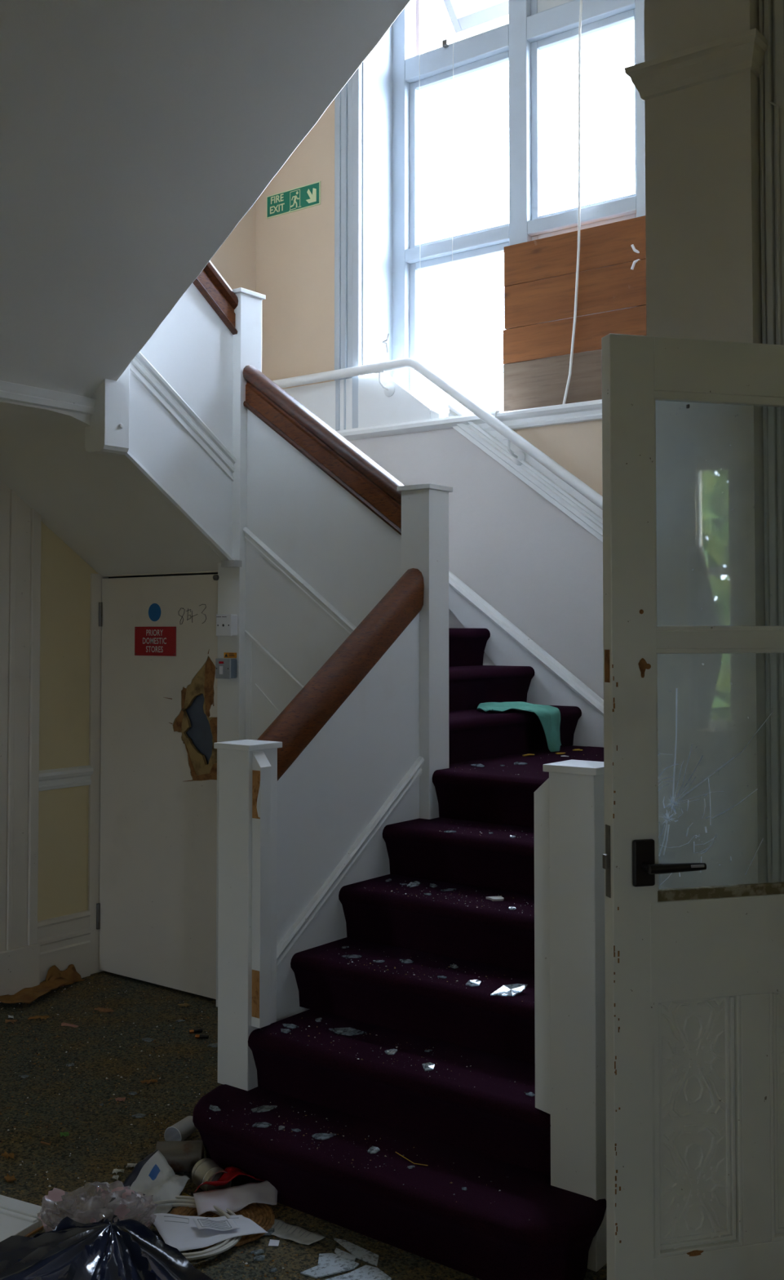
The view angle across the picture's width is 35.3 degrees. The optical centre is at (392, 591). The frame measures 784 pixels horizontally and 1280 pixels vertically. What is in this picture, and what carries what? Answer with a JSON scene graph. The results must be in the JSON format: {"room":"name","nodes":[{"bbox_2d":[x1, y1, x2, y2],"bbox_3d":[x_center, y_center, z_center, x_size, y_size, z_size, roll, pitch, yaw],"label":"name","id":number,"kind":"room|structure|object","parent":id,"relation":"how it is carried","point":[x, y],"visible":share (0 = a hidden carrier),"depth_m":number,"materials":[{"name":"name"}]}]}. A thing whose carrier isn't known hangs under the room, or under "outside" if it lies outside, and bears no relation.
{"room":"abandoned building stairwell","nodes":[
{"label":"abandoned building stairwell","id":0,"kind":"room"},
{"bbox_2d":[37,521,108,921],"bbox_3d":[-3.531,-0.301,3.085,0.363,3.900,7.000,-1,-2,37],"label":"wall","id":1,"kind":"structure","parent":0,"point":[65,576],"depth_m":5.48,"materials":[{"name":"yellow paint"}]},
{"bbox_2d":[0,942,39,1002],"bbox_3d":[-1.650,1.615,5.177,0.058,0.205,0.365,-1,-2,37],"label":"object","id":2,"kind":"structure","parent":1,"relation":"attached to","point":[20,967],"depth_m":5.22,"materials":[{"name":"white paint"}]},
{"bbox_2d":[0,479,41,951],"bbox_3d":[-1.652,0.450,5.216,0.053,2.125,0.345,-1,-2,37],"label":"door","id":3,"kind":"structure","parent":1,"relation":"attached to","point":[20,524],"depth_m":5.26,"materials":[{"name":"white paint"}]},
{"bbox_2d":[0,381,96,414],"bbox_3d":[-1.480,-0.704,4.072,0.034,0.062,1.232,-1,-2,37],"label":"trim","id":4,"kind":"structure","parent":1,"relation":"attached to","point":[8,391],"depth_m":4.39,"materials":[{"name":"white paint"}]},
{"bbox_2d":[37,910,91,982],"bbox_3d":[-1.463,1.580,5.432,0.024,0.290,0.315,-1,-2,37],"label":"baseboard","id":5,"kind":"structure","parent":1,"relation":"attached to","point":[64,940],"depth_m":5.45,"materials":[{"name":"white paint"}]},
{"bbox_2d":[39,764,93,791],"bbox_3d":[-1.456,0.828,5.457,0.034,0.090,0.305,-1,-2,37],"label":"trim","id":6,"kind":"structure","parent":1,"relation":"attached to","point":[74,776],"depth_m":5.46,"materials":[{"name":"white paint"}]},
{"bbox_2d":[0,283,241,575],"bbox_3d":[-1.569,-0.805,4.616,0.932,1.394,1.985,-1,-2,37],"label":"flight","id":7,"kind":"object","parent":1,"relation":"attached to","point":[164,504],"visible":0.76,"depth_m":4.97,"materials":[{"name":"grey paint"}]},
{"bbox_2d":[0,0,410,397],"bbox_3d":[-1.094,-1.610,3.882,2.606,1.731,1.350,-1,-2,37],"label":"flight","id":8,"kind":"object","parent":7,"relation":"on","point":[136,136],"visible":0.98,"depth_m":3.78,"materials":[{"name":"grey paint"}]},
{"bbox_2d":[84,364,129,456],"bbox_3d":[-1.063,-1.109,4.616,0.119,1.186,0.118,-1,-2,37],"label":"newel post","id":9,"kind":"object","parent":8,"relation":"hanging from","point":[108,431],"visible":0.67,"depth_m":4.56,"materials":[{"name":"white paint"}]},
{"bbox_2d":[192,260,238,334],"bbox_3d":[-0.854,-1.374,4.917,0.102,0.594,0.580,-1,-2,37],"label":"handrail","id":10,"kind":"object","parent":7,"relation":"attached to","point":[210,282],"visible":0.3,"depth_m":5.04,"materials":[{"name":"brown wood"}]},
{"bbox_2d":[87,570,217,974],"bbox_3d":[-1.022,0.809,5.405,0.825,1.830,0.135,-1,-2,37],"label":"trim","id":11,"kind":"structure","parent":1,"relation":"attached to","point":[95,631],"depth_m":5.60,"materials":[{"name":"white paint"}]},
{"bbox_2d":[96,573,217,999],"bbox_3d":[-1.023,0.821,5.406,0.776,1.778,0.054,-1,-2,37],"label":"door","id":12,"kind":"structure","parent":1,"relation":"in","point":[156,910],"depth_m":5.38,"materials":[{"name":"white paint"}]},
{"bbox_2d":[148,603,160,621],"bbox_3d":[-1.048,0.091,5.430,0.080,0.080,0.003,-1,-2,37],"label":"disc","id":13,"kind":"object","parent":12,"relation":"attached to","point":[154,611],"visible":1,"depth_m":5.43,"materials":[{"name":"blue plastic"}]},
{"bbox_2d":[134,626,176,656],"bbox_3d":[-1.044,0.217,5.421,0.265,0.128,0.005,-1,-2,37],"label":"door sign","id":14,"kind":"object","parent":12,"relation":"attached to","point":[148,641],"visible":1,"depth_m":5.42,"materials":[{"name":"red plastic"}]},
{"bbox_2d":[108,573,217,578],"bbox_3d":[-0.988,0.815,5.445,0.800,1.820,0.030,-1,-2,37],"label":"trim","id":15,"kind":"structure","parent":1,"relation":"attached to","point":[206,573],"depth_m":5.47,"materials":[{"name":"black"}]},
{"bbox_2d":[210,201,256,291],"bbox_3d":[-1.185,-2.096,6.372,0.200,4.100,1.220,-1,-2,37],"label":"wall","id":16,"kind":"structure","parent":0,"point":[235,260],"depth_m":6.68,"materials":[{"name":"beige paint"}]},
{"bbox_2d":[0,970,607,1279],"bbox_3d":[-0.175,1.660,1.541,7.600,0.120,8.700,-1,-2,37],"label":"floor","id":17,"kind":"structure","parent":0,"point":[398,1264],"depth_m":4.06,"materials":[{"name":"green carpet"}]},
{"bbox_2d":[0,1151,13,1158],"bbox_3d":[-1.131,1.660,3.629,0.045,0.013,0.020,-1,-2,19],"label":"scrap","id":18,"kind":"object","parent":17,"relation":"on","point":[5,1154],"visible":1,"depth_m":3.62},
{"bbox_2d":[4,1173,16,1182],"bbox_3d":[-1.079,1.655,3.475,0.046,0.013,0.024,-1,-2,37],"label":"scrap","id":19,"kind":"object","parent":17,"relation":"on","point":[7,1178],"visible":1,"depth_m":3.47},
{"bbox_2d":[4,1019,17,1023],"bbox_3d":[-1.511,1.700,4.879,0.050,0.013,0.024,-1,-2,16],"label":"wood sliver","id":20,"kind":"object","parent":17,"relation":"on","point":[6,1020],"visible":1,"depth_m":4.87,"materials":[{"name":"brown wood"}]},
{"bbox_2d":[0,1195,53,1241],"bbox_3d":[-1.367,1.634,3.130,0.756,0.033,0.624,-1,-2,27],"label":"board","id":21,"kind":"object","parent":17,"relation":"on","point":[17,1217],"visible":0.89,"depth_m":3.20,"materials":[{"name":"white paint"}]},
{"bbox_2d":[0,977,73,1004],"bbox_3d":[-1.494,1.691,5.210,0.175,0.031,0.410,-1,-2,37],"label":"cardboard","id":22,"kind":"object","parent":17,"relation":"on","point":[26,995],"visible":1,"depth_m":5.20,"materials":[{"name":"brown cardboard"}]},
{"bbox_2d":[27,1015,48,1019],"bbox_3d":[-1.414,1.702,4.928,0.080,0.013,0.038,0,-2,-1],"label":"scrap","id":23,"kind":"object","parent":17,"relation":"on","point":[35,1017],"visible":1,"depth_m":4.92,"materials":[{"name":"brown wood"}]},
{"bbox_2d":[40,1141,50,1145],"bbox_3d":[-1.048,1.667,3.721,0.036,0.006,0.006,-1,-2,26],"label":"twig","id":24,"kind":"object","parent":17,"relation":"on","point":[41,1142],"visible":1,"depth_m":3.72,"materials":[{"name":"brown wood"}]},
{"bbox_2d":[44,964,84,986],"bbox_3d":[-1.438,1.676,5.400,0.047,0.090,0.203,-1,-2,37],"label":"dry leaf","id":25,"kind":"object","parent":17,"relation":"on","point":[54,972],"visible":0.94,"depth_m":5.41,"materials":[{"name":"brown plant"}]},
{"bbox_2d":[60,1132,69,1136],"bbox_3d":[-1.005,1.665,3.780,0.027,0.014,0.014,-1,-2,19],"label":"scrap","id":26,"kind":"object","parent":17,"relation":"on","point":[64,1134],"visible":1,"depth_m":3.78,"materials":[{"name":"green"}]},
{"bbox_2d":[61,1022,78,1027],"bbox_3d":[-1.263,1.699,4.832,0.072,0.012,0.023,0,-2,14],"label":"plaster splinter","id":27,"kind":"object","parent":17,"relation":"on","point":[63,1024],"visible":1,"depth_m":4.83,"materials":[{"name":"brown"}]},
{"bbox_2d":[37,1182,155,1232],"bbox_3d":[-0.748,1.576,3.125,0.303,0.144,0.213,0,-2,-1],"label":"bag","id":28,"kind":"object","parent":17,"relation":"on","point":[116,1202],"visible":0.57,"depth_m":3.16,"materials":[{"name":"pink"}]},
{"bbox_2d":[93,1007,114,1012],"bbox_3d":[-1.174,1.705,5.018,0.095,0.013,0.028,-1,-2,22],"label":"wood sliver","id":29,"kind":"object","parent":17,"relation":"on","point":[100,1009],"visible":1,"depth_m":5.01,"materials":[{"name":"brown wood"}]},
{"bbox_2d":[0,1216,213,1279],"bbox_3d":[-0.754,1.500,2.538,0.965,0.257,0.520,0,-2,0],"label":"sack","id":30,"kind":"object","parent":17,"relation":"on","point":[126,1249],"visible":1,"depth_m":2.66,"materials":[{"name":"black plastic"}]},
{"bbox_2d":[112,1174,119,1179],"bbox_3d":[-0.782,1.655,3.481,0.017,0.014,0.013,-1,-2,37],"label":"chip","id":31,"kind":"object","parent":17,"relation":"on","point":[116,1177],"visible":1,"depth_m":3.48,"materials":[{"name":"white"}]},
{"bbox_2d":[112,1168,124,1174],"bbox_3d":[-0.784,1.658,3.524,0.026,0.011,0.026,-1,-2,37],"label":"chip","id":32,"kind":"object","parent":17,"relation":"on","point":[116,1171],"visible":1,"depth_m":3.52,"materials":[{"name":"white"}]},
{"bbox_2d":[115,1097,125,1101],"bbox_3d":[-0.896,1.675,4.060,0.030,0.012,0.019,-1,-2,19],"label":"chip","id":33,"kind":"object","parent":17,"relation":"on","point":[120,1099],"visible":1,"depth_m":4.06,"materials":[{"name":"brown"}]},
{"bbox_2d":[125,1163,137,1168],"bbox_3d":[-0.739,1.658,3.560,0.058,0.013,0.025,0,-2,8],"label":"chip","id":34,"kind":"object","parent":17,"relation":"on","point":[129,1165],"visible":0.46,"depth_m":3.55,"materials":[{"name":"white"}]},
{"bbox_2d":[95,1149,189,1222],"bbox_3d":[-0.653,1.616,3.336,0.166,0.087,0.267,-1,-2,24],"label":"wrapper","id":35,"kind":"object","parent":17,"relation":"on","point":[153,1176],"visible":0.68,"depth_m":3.36,"materials":[{"name":"white"}]},
{"bbox_2d":[140,1079,157,1084],"bbox_3d":[-0.834,1.679,4.228,0.053,0.013,0.027,-1,-2,19],"label":"scrap","id":36,"kind":"object","parent":17,"relation":"on","point":[148,1082],"visible":1,"depth_m":4.22,"materials":[{"name":"brown wood"}]},
{"bbox_2d":[0,977,344,1279],"bbox_3d":[-0.899,1.679,4.094,2.487,0.005,1.799,-1,-2,37],"label":"debris","id":37,"kind":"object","parent":17,"relation":"on","point":[26,1113],"depth_m":4.17,"materials":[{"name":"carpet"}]},
{"bbox_2d":[155,1140,204,1172],"bbox_3d":[-0.610,1.623,3.538,0.132,0.084,0.084,0,-2,-4],"label":"can","id":38,"kind":"object","parent":17,"relation":"on","point":[181,1156],"visible":0.71,"depth_m":3.51,"materials":[{"name":"metal"}]},
{"bbox_2d":[164,1115,196,1141],"bbox_3d":[-0.640,1.641,3.754,0.060,0.060,0.111,-1,-2,21],"label":"plastic cup","id":39,"kind":"object","parent":17,"relation":"on","point":[181,1130],"visible":0.76,"depth_m":3.74,"materials":[{"name":"white plastic"}]},
{"bbox_2d":[177,1002,190,1007],"bbox_3d":[-0.859,1.708,5.088,0.045,0.012,0.026,1,-2,-22],"label":"scrap","id":40,"kind":"object","parent":17,"relation":"on","point":[184,1004],"visible":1,"depth_m":5.09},
{"bbox_2d":[189,1028,202,1033],"bbox_3d":[-0.757,1.696,4.752,0.050,0.015,0.015,1,-2,-17],"label":"battery","id":41,"kind":"object","parent":17,"relation":"on","point":[199,1030],"visible":1,"depth_m":4.75,"materials":[{"name":"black metal"}]},
{"bbox_2d":[124,1195,275,1261],"bbox_3d":[-0.524,1.637,3.199,0.371,0.034,0.418,-1,-2,37],"label":"paper","id":42,"kind":"object","parent":17,"relation":"on","point":[262,1214],"depth_m":3.24,"materials":[{"name":"white paper"}]},
{"bbox_2d":[147,1213,267,1251],"bbox_3d":[-0.475,1.621,3.168,0.257,0.024,0.215,1,-2,-27],"label":"paper sheet","id":43,"kind":"object","parent":42,"relation":"on","point":[183,1233],"visible":0.98,"depth_m":3.13,"materials":[{"name":"grey paper"}]},
{"bbox_2d":[193,1166,277,1216],"bbox_3d":[-0.426,1.610,3.342,0.243,0.070,0.163,1,-2,-23],"label":"packet","id":44,"kind":"object","parent":42,"relation":"on","point":[235,1198],"visible":0.99,"depth_m":3.30,"materials":[{"name":"white paper"}]},
{"bbox_2d":[195,1034,208,1039],"bbox_3d":[-0.723,1.694,4.689,0.050,0.015,0.015,0,-2,6],"label":"battery","id":45,"kind":"object","parent":17,"relation":"on","point":[197,1036],"visible":1,"depth_m":4.68,"materials":[{"name":"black metal"}]},
{"bbox_2d":[191,1158,231,1191],"bbox_3d":[-0.501,1.623,3.409,0.075,0.077,0.100,1,-2,-35],"label":"tin","id":46,"kind":"object","parent":17,"relation":"on","point":[205,1170],"visible":0.75,"depth_m":3.40,"materials":[{"name":"silver metal"}]},
{"bbox_2d":[216,287,266,1007],"bbox_3d":[-0.639,0.227,5.148,0.150,2.978,0.150,-1,-2,37],"label":"newel post","id":47,"kind":"object","parent":17,"relation":"on","point":[247,343],"visible":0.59,"depth_m":5.10,"materials":[{"name":"white paint"}]},
{"bbox_2d":[213,574,219,580],"bbox_3d":[-0.738,-0.060,5.138,0.026,0.025,0.018,-1,-2,37],"label":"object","id":48,"kind":"structure","parent":47,"relation":"attached to","point":[215,577],"depth_m":5.13,"materials":[{"name":"metal"}]},
{"bbox_2d":[215,657,236,679],"bbox_3d":[-0.682,0.315,5.064,0.085,0.083,0.050,-1,-2,37],"label":"switch","id":49,"kind":"object","parent":47,"relation":"attached to","point":[225,668],"visible":1,"depth_m":5.04,"materials":[{"name":"grey metal"}]},
{"bbox_2d":[216,613,237,635],"bbox_3d":[-0.680,0.137,5.072,0.086,0.090,0.044,-1,-2,37],"label":"switch","id":50,"kind":"object","parent":47,"relation":"attached to","point":[226,624],"visible":1,"depth_m":5.05,"materials":[{"name":"white plastic"}]},
{"bbox_2d":[224,652,236,657],"bbox_3d":[-0.669,0.262,5.087,0.072,0.022,0.002,-1,-2,37],"label":"warning label","id":51,"kind":"object","parent":47,"relation":"attached to","point":[227,655],"visible":1,"depth_m":5.08,"materials":[{"name":"orange"}]},
{"bbox_2d":[268,1239,279,1246],"bbox_3d":[-0.299,1.649,3.119,0.026,0.003,0.034,0,-2,2],"label":"paper scrap","id":52,"kind":"object","parent":17,"relation":"on","point":[272,1242],"visible":1,"depth_m":3.12,"materials":[{"name":"white paper"}]},
{"bbox_2d":[266,1218,325,1244],"bbox_3d":[-0.268,1.647,3.168,0.183,0.005,0.082,-1,-2,37],"label":"leaflet","id":53,"kind":"object","parent":17,"relation":"on","point":[282,1229],"visible":0.98,"depth_m":3.16,"materials":[{"name":"grey paper"}]},
{"bbox_2d":[243,408,401,739],"bbox_3d":[-0.265,0.441,4.843,0.829,2.530,0.070,-1,-2,37],"label":"balustrade","id":54,"kind":"object","parent":17,"relation":"on","point":[318,561],"visible":0.42,"depth_m":4.93,"materials":[{"name":"white paint"}]},
{"bbox_2d":[242,364,404,535],"bbox_3d":[-0.258,-0.573,4.884,0.829,0.763,0.102,-1,-2,37],"label":"handrail","id":55,"kind":"object","parent":54,"relation":"attached to","point":[341,460],"visible":0.8,"depth_m":4.84,"materials":[{"name":"brown wood"}]},
{"bbox_2d":[300,1253,359,1278],"bbox_3d":[-0.158,1.644,2.997,0.111,0.005,0.119,-1,-2,37],"label":"shard","id":56,"kind":"object","parent":17,"relation":"on","point":[329,1264],"visible":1,"depth_m":3.00},
{"bbox_2d":[334,1248,356,1261],"bbox_3d":[-0.119,1.646,3.055,0.076,0.005,0.030,-1,-2,37],"label":"shard","id":57,"kind":"object","parent":17,"relation":"on","point":[340,1253],"visible":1,"depth_m":3.05},
{"bbox_2d":[276,612,424,1021],"bbox_3d":[-0.152,0.854,4.168,0.062,1.660,0.812,-1,-2,37],"label":"balustrade","id":58,"kind":"object","parent":17,"relation":"on","point":[358,776],"visible":0.54,"depth_m":4.14,"materials":[{"name":"white paint"}]},
{"bbox_2d":[257,568,424,780],"bbox_3d":[-0.168,0.268,4.198,0.100,0.731,0.810,-1,-2,37],"label":"handrail","id":59,"kind":"object","parent":58,"relation":"attached to","point":[313,707],"visible":0.73,"depth_m":4.15,"materials":[{"name":"brown wood"}]},
{"bbox_2d":[334,1238,378,1266],"bbox_3d":[-0.091,1.647,3.076,0.173,0.005,0.041,-2,-2,42],"label":"shard","id":60,"kind":"object","parent":17,"relation":"on","point":[361,1253],"visible":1,"depth_m":3.06},
{"bbox_2d":[324,1264,391,1279],"bbox_3d":[-0.071,1.642,2.926,0.135,0.005,0.121,1,-2,-35],"label":"shard","id":61,"kind":"object","parent":17,"relation":"on","point":[366,1272],"visible":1,"depth_m":2.96},
{"bbox_2d":[192,745,606,1279],"bbox_3d":[0.581,1.162,4.141,1.338,1.043,2.412,-1,-2,37],"label":"flight","id":62,"kind":"object","parent":17,"relation":"on","point":[493,1131],"visible":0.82,"depth_m":3.50,"materials":[{"name":"purple carpet"}]},
{"bbox_2d":[213,739,282,1090],"bbox_3d":[-0.435,0.981,3.788,0.175,1.043,0.150,-1,-2,37],"label":"newel post","id":63,"kind":"object","parent":62,"relation":"on","point":[248,768],"visible":0.97,"depth_m":3.73,"materials":[{"name":"white paint"}]},
{"bbox_2d":[256,1105,277,1112],"bbox_3d":[-0.366,1.487,3.543,0.074,0.007,0.034,1,-2,-26],"label":"shard","id":64,"kind":"object","parent":62,"relation":"on","point":[264,1110],"visible":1,"depth_m":3.54},
{"bbox_2d":[314,1133,336,1139],"bbox_3d":[-0.184,1.481,3.353,0.065,0.006,0.037,1,-2,-26],"label":"shard","id":65,"kind":"object","parent":62,"relation":"on","point":[327,1137],"visible":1,"depth_m":3.34},
{"bbox_2d":[337,1027,358,1035],"bbox_3d":[-0.133,1.315,3.681,0.108,0.012,0.045,0,-2,-11],"label":"shard","id":66,"kind":"object","parent":62,"relation":"on","point":[349,1029],"visible":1,"depth_m":3.68},
{"bbox_2d":[216,754,584,1220],"bbox_3d":[0.513,1.070,4.030,1.093,0.872,2.116,-1,-2,37],"label":"debris","id":67,"kind":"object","parent":62,"relation":"on","point":[548,754],"depth_m":3.62,"materials":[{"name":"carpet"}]},
{"bbox_2d":[395,1151,428,1165],"bbox_3d":[0.045,1.475,3.200,0.117,0.004,0.019,-2,-3,45],"label":"twig","id":68,"kind":"object","parent":62,"relation":"on","point":[396,1152],"visible":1,"depth_m":3.19,"materials":[{"name":"orange plant"}]},
{"bbox_2d":[486,896,504,901],"bbox_3d":[0.328,0.976,3.920,0.055,0.009,0.037,0,-2,-10],"label":"plaster piece","id":69,"kind":"object","parent":62,"relation":"on","point":[492,898],"visible":1,"depth_m":3.91,"materials":[{"name":"white"}]},
{"bbox_2d":[494,983,524,995],"bbox_3d":[0.334,1.131,3.496,0.066,0.021,0.097,-1,-2,37],"label":"shard","id":70,"kind":"object","parent":62,"relation":"on","point":[517,984],"visible":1,"depth_m":3.49},
{"bbox_2d":[448,627,582,764],"bbox_3d":[-0.296,0.253,5.634,2.017,0.869,1.140,-1,-2,37],"label":"flight","id":71,"kind":"object","parent":62,"relation":"on","point":[474,734],"visible":0.31,"depth_m":5.20,"materials":[{"name":"purple carpet"}]},
{"bbox_2d":[477,701,561,751],"bbox_3d":[0.528,0.564,5.152,0.390,0.208,0.241,1,-2,-18],"label":"cloth","id":72,"kind":"object","parent":71,"relation":"on","point":[549,717],"visible":1,"depth_m":5.13,"materials":[{"name":"teal fabric"}]},
{"bbox_2d":[397,483,453,819],"bbox_3d":[0.123,0.649,4.556,0.150,2.095,0.150,-1,-2,37],"label":"newel post","id":73,"kind":"object","parent":17,"relation":"on","point":[424,507],"visible":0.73,"depth_m":4.52,"materials":[{"name":"white paint"}]},
{"bbox_2d":[533,759,607,1271],"bbox_3d":[0.470,1.039,3.099,0.185,1.222,0.150,-1,-2,37],"label":"newel post","id":74,"kind":"object","parent":17,"relation":"on","point":[570,932],"visible":0.77,"depth_m":3.04,"materials":[{"name":"white paint"}]},
{"bbox_2d":[416,0,419,398],"bbox_3d":[1.521,-2.170,5.639,9.900,10.200,0.079,-1,-2,37],"label":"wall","id":75,"kind":"structure","parent":0,"point":[417,1],"depth_m":6.74,"materials":[{"name":"white paint"}]},
{"bbox_2d":[255,99,604,699],"bbox_3d":[0.651,-1.209,5.950,3.700,5.900,0.428,-1,-2,37],"label":"wall","id":76,"kind":"structure","parent":0,"point":[540,569],"depth_m":5.86,"materials":[{"name":"paint"}]},
{"bbox_2d":[266,181,320,218],"bbox_3d":[-0.532,-2.102,6.611,0.384,0.123,0.006,-1,-2,37],"label":"exit sign","id":77,"kind":"object","parent":76,"relation":"attached to","point":[307,196],"visible":1,"depth_m":6.60,"materials":[{"name":"green plastic"}]},
{"bbox_2d":[334,62,362,431],"bbox_3d":[-0.225,-2.338,6.383,0.170,3.015,0.055,-1,-2,37],"label":"trim","id":78,"kind":"structure","parent":76,"relation":"attached to","point":[348,102],"depth_m":6.34,"materials":[{"name":"white paint"}]},
{"bbox_2d":[284,373,443,431],"bbox_3d":[-0.223,-0.959,6.334,1.154,0.268,0.040,-1,-2,37],"label":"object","id":79,"kind":"structure","parent":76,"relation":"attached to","point":[375,408],"depth_m":6.23,"materials":[{"name":"white paint"}]},
{"bbox_2d":[362,24,392,377],"bbox_3d":[-0.075,-2.247,6.439,0.014,2.895,0.260,-1,-2,37],"label":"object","id":80,"kind":"structure","parent":76,"relation":"attached to","point":[377,67],"depth_m":6.42,"materials":[{"name":"white paint"}]},
{"bbox_2d":[382,333,389,352],"bbox_3d":[-0.029,-1.301,6.428,0.035,0.103,0.043,-1,-2,37],"label":"cleat","id":81,"kind":"object","parent":76,"relation":"attached to","point":[384,342],"visible":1,"depth_m":6.41,"materials":[{"name":"metal"}]},
{"bbox_2d":[336,410,499,440],"bbox_3d":[-0.116,-0.808,6.226,1.530,0.056,0.038,-1,-2,37],"label":"trim","id":82,"kind":"structure","parent":76,"relation":"attached to","point":[443,423],"depth_m":6.05,"materials":[{"name":"white paint"}]},
{"bbox_2d":[272,358,603,510],"bbox_3d":[0.432,-0.460,5.751,2.864,1.385,0.076,-1,-2,37],"label":"wall handrail","id":83,"kind":"object","parent":76,"relation":"attached to","point":[593,495],"visible":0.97,"depth_m":5.81,"materials":[{"name":"white metal"}]},
{"bbox_2d":[392,0,645,397],"bbox_3d":[0.802,-2.269,6.211,1.672,2.885,0.506,-1,-2,37],"label":"window","id":84,"kind":"structure","parent":76,"relation":"in","point":[535,26],"depth_m":6.14,"materials":[{"name":"white paint"}]},
{"bbox_2d":[452,42,453,292],"bbox_3d":[0.310,-2.164,6.273,0.009,1.290,0.008,-1,-2,37],"label":"pull cord","id":85,"kind":"object","parent":84,"relation":"hanging from","point":[453,42],"visible":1,"depth_m":6.27,"materials":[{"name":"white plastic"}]},
{"bbox_2d":[503,215,646,411],"bbox_3d":[0.928,-1.282,5.771,0.944,0.849,0.029,-1,-2,37],"label":"board","id":86,"kind":"object","parent":84,"relation":"attached to","point":[540,274],"depth_m":5.83,"materials":[{"name":"orange wood"}]},
{"bbox_2d":[563,0,582,404],"bbox_3d":[0.856,-1.922,5.792,0.131,2.087,0.025,-1,-2,37],"label":"pull cord","id":87,"kind":"object","parent":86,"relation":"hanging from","point":[581,1],"visible":0.9,"depth_m":5.77,"materials":[{"name":"white fabric"}]},
{"bbox_2d":[631,244,640,269],"bbox_3d":[1.114,-1.529,5.621,0.049,0.118,0.019,-1,-2,16],"label":"cleat","id":88,"kind":"object","parent":86,"relation":"attached to","point":[633,246],"visible":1,"depth_m":5.62,"materials":[{"name":"white plastic"}]},
{"bbox_2d":[448,404,603,542],"bbox_3d":[1.038,-0.168,5.330,1.914,1.518,0.026,-1,-2,37],"label":"trim","id":89,"kind":"structure","parent":76,"relation":"attached to","point":[583,515],"depth_m":5.63,"materials":[{"name":"white paint"}]},
{"bbox_2d":[448,586,604,746],"bbox_3d":[0.951,0.239,5.397,2.150,0.970,0.024,-1,-2,37],"label":"baseboard","id":90,"kind":"structure","parent":76,"relation":"attached to","point":[545,688],"depth_m":5.60,"materials":[{"name":"white paint"}]},
{"bbox_2d":[448,570,604,716],"bbox_3d":[0.559,0.189,5.668,1.160,0.902,0.036,-1,-2,37],"label":"trim","id":91,"kind":"structure","parent":76,"relation":"attached to","point":[463,589],"depth_m":5.62,"materials":[{"name":"white paint"}]},
{"bbox_2d":[482,399,602,431],"bbox_3d":[1.091,-0.812,5.318,1.790,0.090,0.034,-1,-2,37],"label":"trim","id":92,"kind":"structure","parent":76,"relation":"attached to","point":[589,411],"depth_m":5.59,"materials":[{"name":"white paint"}]},
{"bbox_2d":[658,822,661,888],"bbox_3d":[0.646,1.127,3.169,0.038,1.050,0.200,-1,-2,37],"label":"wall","id":93,"kind":"structure","parent":0,"point":[660,846],"depth_m":3.22,"materials":[{"name":"white paint"}]},
{"bbox_2d":[644,0,768,888],"bbox_3d":[0.893,-1.293,3.349,0.292,5.900,0.320,-1,-2,37],"label":"wall pier","id":94,"kind":"object","parent":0,"point":[704,223],"visible":0.38,"depth_m":3.18,"materials":[{"name":"beige paint"}]},
{"bbox_2d":[624,27,768,100],"bbox_3d":[0.818,-1.366,3.254,0.362,0.084,0.168,-1,-2,37],"label":"trim","id":95,"kind":"structure","parent":94,"relation":"attached to","point":[744,51],"depth_m":3.19,"materials":[{"name":"beige wood"}]},
{"bbox_2d":[759,0,783,882],"bbox_3d":[0.996,-0.200,3.121,0.104,3.700,0.064,-1,-2,37],"label":"trim","id":96,"kind":"structure","parent":94,"relation":"attached to","point":[777,6],"depth_m":3.12,"materials":[{"name":"grey paint"}]},
{"bbox_3d":[1.250,0.515,2.795,0.120,2.250,0.280,-1,-2,37],"label":"trim","id":97,"kind":"structure","parent":0,"visible":0},
{"bbox_2d":[602,333,783,1279],"bbox_3d":[0.776,0.543,2.612,0.682,2.162,0.096,0,-2,-15],"label":"door","id":98,"kind":"structure","parent":97,"relation":"attached to","point":[695,976],"depth_m":2.57,"materials":[{"name":"paint"}]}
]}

